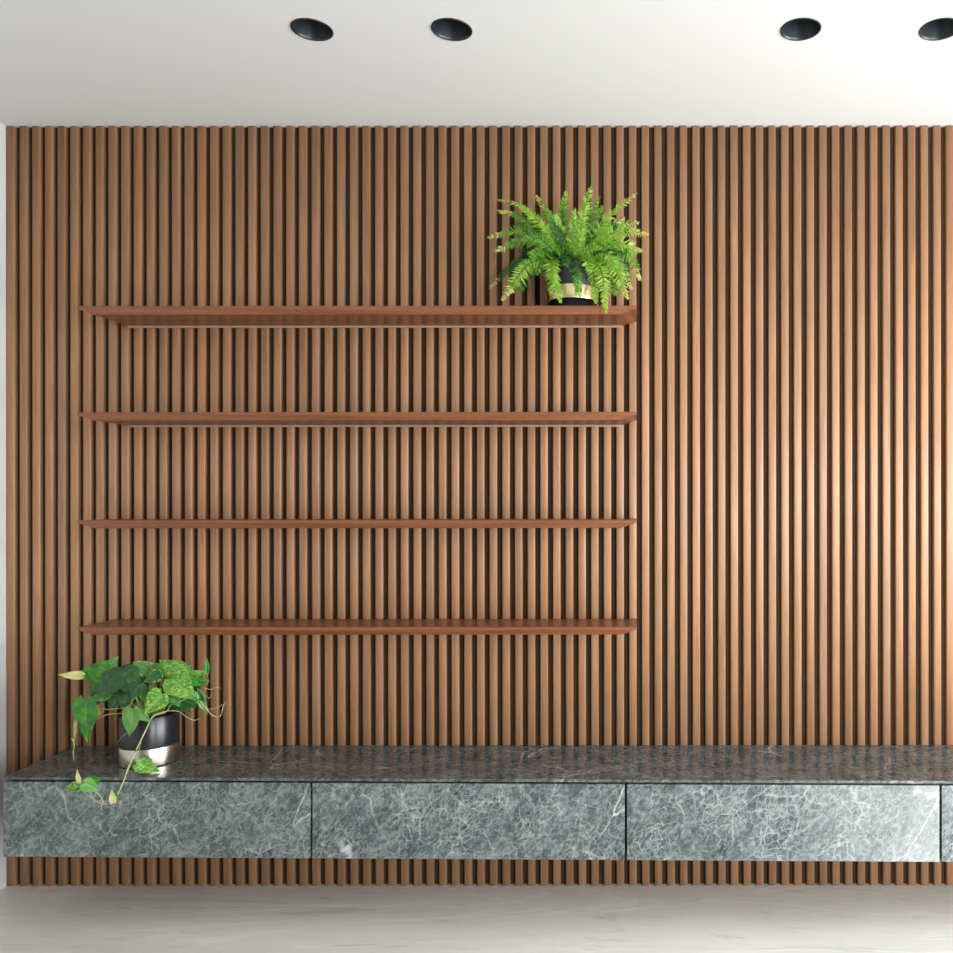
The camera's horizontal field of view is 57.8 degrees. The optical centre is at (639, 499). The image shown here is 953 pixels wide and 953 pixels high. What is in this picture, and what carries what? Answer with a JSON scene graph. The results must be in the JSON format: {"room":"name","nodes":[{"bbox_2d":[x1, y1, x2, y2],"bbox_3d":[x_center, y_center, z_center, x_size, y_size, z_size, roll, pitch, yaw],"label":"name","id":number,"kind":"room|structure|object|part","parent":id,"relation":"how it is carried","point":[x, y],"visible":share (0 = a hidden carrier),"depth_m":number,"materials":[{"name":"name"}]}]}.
{"room":"living room","nodes":[
{"label":"living room","id":0,"kind":"room"},
{"bbox_2d":[0,123,6,889],"bbox_3d":[-2.314,0.021,0.989,0.120,2.703,4.056,0,0,0],"label":"wall","id":1,"kind":"structure","parent":0,"point":[3,713],"depth_m":2.97,"materials":[{"name":"paint"}]},
{"bbox_2d":[0,0,952,127],"bbox_3d":[0.272,-1.412,1.050,5.294,0.160,4.180,0,0,0],"label":"ceiling","id":2,"kind":"structure","parent":0,"point":[67,63],"depth_m":2.54,"materials":[{"name":"paint"}]},
{"bbox_2d":[290,18,333,40],"bbox_3d":[-0.928,-1.377,2.373,0.115,0.098,0.115,0,0,0],"label":"recessed light","id":3,"kind":"object","parent":2,"relation":"in","point":[306,28],"visible":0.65,"depth_m":2.41,"materials":[{"name":"black paint"}]},
{"bbox_2d":[431,18,471,40],"bbox_3d":[-0.533,-1.377,2.373,0.115,0.098,0.115,0,0,0],"label":"recessed light","id":4,"kind":"object","parent":2,"relation":"in","point":[451,29],"visible":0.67,"depth_m":2.41,"materials":[{"name":"black paint"}]},
{"bbox_2d":[780,17,820,40],"bbox_3d":[0.454,-1.378,2.373,0.115,0.098,0.115,0,0,0],"label":"recessed light","id":5,"kind":"object","parent":2,"relation":"in","point":[798,29],"visible":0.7,"depth_m":2.41,"materials":[{"name":"black paint"}]},
{"bbox_2d":[919,17,952,40],"bbox_3d":[0.849,-1.378,2.373,0.115,0.098,0.115,0,0,0],"label":"recessed light","id":6,"kind":"object","parent":2,"relation":"in","point":[940,28],"visible":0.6,"depth_m":2.41,"materials":[{"name":"black paint"}]},
{"bbox_2d":[0,883,952,952],"bbox_3d":[0.274,1.431,1.050,5.294,0.120,4.180,0,0,0],"label":"floor","id":7,"kind":"structure","parent":0,"point":[880,918],"depth_m":2.75,"materials":[{"name":"stone"}]},
{"bbox_2d":[6,125,952,885],"bbox_3d":[0.273,0.020,3.061,5.294,2.703,0.160,0,0,0],"label":"wall","id":8,"kind":"structure","parent":0,"point":[784,467],"depth_m":2.98,"materials":[{"name":"wood"}]},
{"bbox_2d":[3,780,313,857],"bbox_3d":[-1.519,1.002,2.805,0.975,0.242,0.351,0,0,0],"label":"drawer unit","id":9,"kind":"object","parent":8,"relation":"attached to","point":[148,818],"visible":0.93,"depth_m":2.64,"materials":[{"name":"grey stone"}]},
{"bbox_2d":[77,306,635,327],"bbox_3d":[-0.940,-0.627,2.880,1.853,0.033,0.200,0,0,0],"label":"wall shelf","id":10,"kind":"object","parent":8,"relation":"attached to","point":[130,316],"visible":1,"depth_m":2.82,"materials":[{"name":"brown wood"}]},
{"bbox_3d":[-0.940,-0.614,2.976,1.754,0.006,0.008,0,0,0],"label":"mounting rail","id":11,"kind":"part","parent":10,"relation":"part of","materials":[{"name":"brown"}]},
{"bbox_2d":[487,186,648,313],"bbox_3d":[-0.247,-0.842,2.839,0.555,0.468,0.231,0,0,0],"label":"potted fern","id":12,"kind":"object","parent":10,"relation":"on","point":[572,264],"visible":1,"depth_m":2.82,"materials":[{"name":"green plant"}]},
{"bbox_2d":[549,260,597,305],"bbox_3d":[-0.228,-0.721,2.870,0.168,0.153,0.168,0,0,0],"label":"pot","id":13,"kind":"object","parent":12,"relation":"attached to","point":[586,270],"depth_m":2.79,"materials":[{"name":"black ceramic"}]},
{"bbox_2d":[77,412,635,426],"bbox_3d":[-0.939,-0.275,2.880,1.853,0.033,0.200,0,0,0],"label":"wall shelf","id":14,"kind":"object","parent":8,"relation":"attached to","point":[131,419],"visible":1,"depth_m":2.79,"materials":[{"name":"brown wood"}]},
{"bbox_3d":[-0.939,-0.262,2.976,1.754,0.006,0.008,0,0,0],"label":"mounting rail","id":15,"kind":"part","parent":14,"relation":"part of","materials":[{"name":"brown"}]},
{"bbox_2d":[77,619,636,634],"bbox_3d":[-0.939,0.438,2.880,1.853,0.033,0.200,0,0,0],"label":"wall shelf","id":16,"kind":"object","parent":8,"relation":"attached to","point":[115,626],"visible":1,"depth_m":2.79,"materials":[{"name":"brown wood"}]},
{"bbox_2d":[77,519,636,527],"bbox_3d":[-0.939,0.083,2.880,1.853,0.033,0.200,0,0,0],"label":"wall shelf","id":17,"kind":"object","parent":8,"relation":"attached to","point":[102,523],"visible":1,"depth_m":2.79,"materials":[{"name":"brown wood"}]},
{"bbox_2d":[312,781,625,859],"bbox_3d":[-0.537,1.002,2.798,0.984,0.242,0.366,0,0,0],"label":"drawer unit","id":18,"kind":"object","parent":8,"relation":"attached to","point":[351,819],"visible":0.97,"depth_m":2.62,"materials":[{"name":"grey stone"}]},
{"bbox_2d":[626,782,938,861],"bbox_3d":[0.444,1.001,2.791,0.974,0.242,0.380,0,0,0],"label":"drawer unit","id":19,"kind":"object","parent":8,"relation":"attached to","point":[665,821],"visible":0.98,"depth_m":2.61,"materials":[{"name":"grey stone"}]},
{"bbox_2d":[938,784,952,861],"bbox_3d":[1.420,1.000,2.783,0.974,0.242,0.394,0,0,0],"label":"drawer unit","id":20,"kind":"object","parent":8,"relation":"attached to","point":[945,790],"visible":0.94,"depth_m":2.60,"materials":[{"name":"grey stone"}]},
{"bbox_3d":[2.396,1.000,2.776,0.974,0.242,0.409,0,0,0],"label":"drawer unit","id":21,"kind":"object","parent":8,"relation":"attached to","visible":0},
{"bbox_2d":[3,745,952,783],"bbox_3d":[0.438,0.875,2.776,4.890,0.009,0.410,0,0,0],"label":"countertop","id":22,"kind":"structure","parent":21,"relation":"on","point":[876,764],"depth_m":2.77,"materials":[{"name":"grey stone"}]},
{"bbox_2d":[58,656,224,809],"bbox_3d":[-1.634,0.741,2.734,0.504,0.438,0.324,0,0,0],"label":"pothos","id":23,"kind":"object","parent":22,"relation":"on","point":[149,736],"visible":1,"depth_m":2.72,"materials":[{"name":"green plant"}]},
{"bbox_2d":[118,708,180,768],"bbox_3d":[-1.640,0.791,2.806,0.180,0.162,0.180,0,0,0],"label":"pot","id":24,"kind":"object","parent":23,"relation":"attached to","point":[161,741],"depth_m":2.74,"materials":[{"name":"black ceramic"}]}
]}

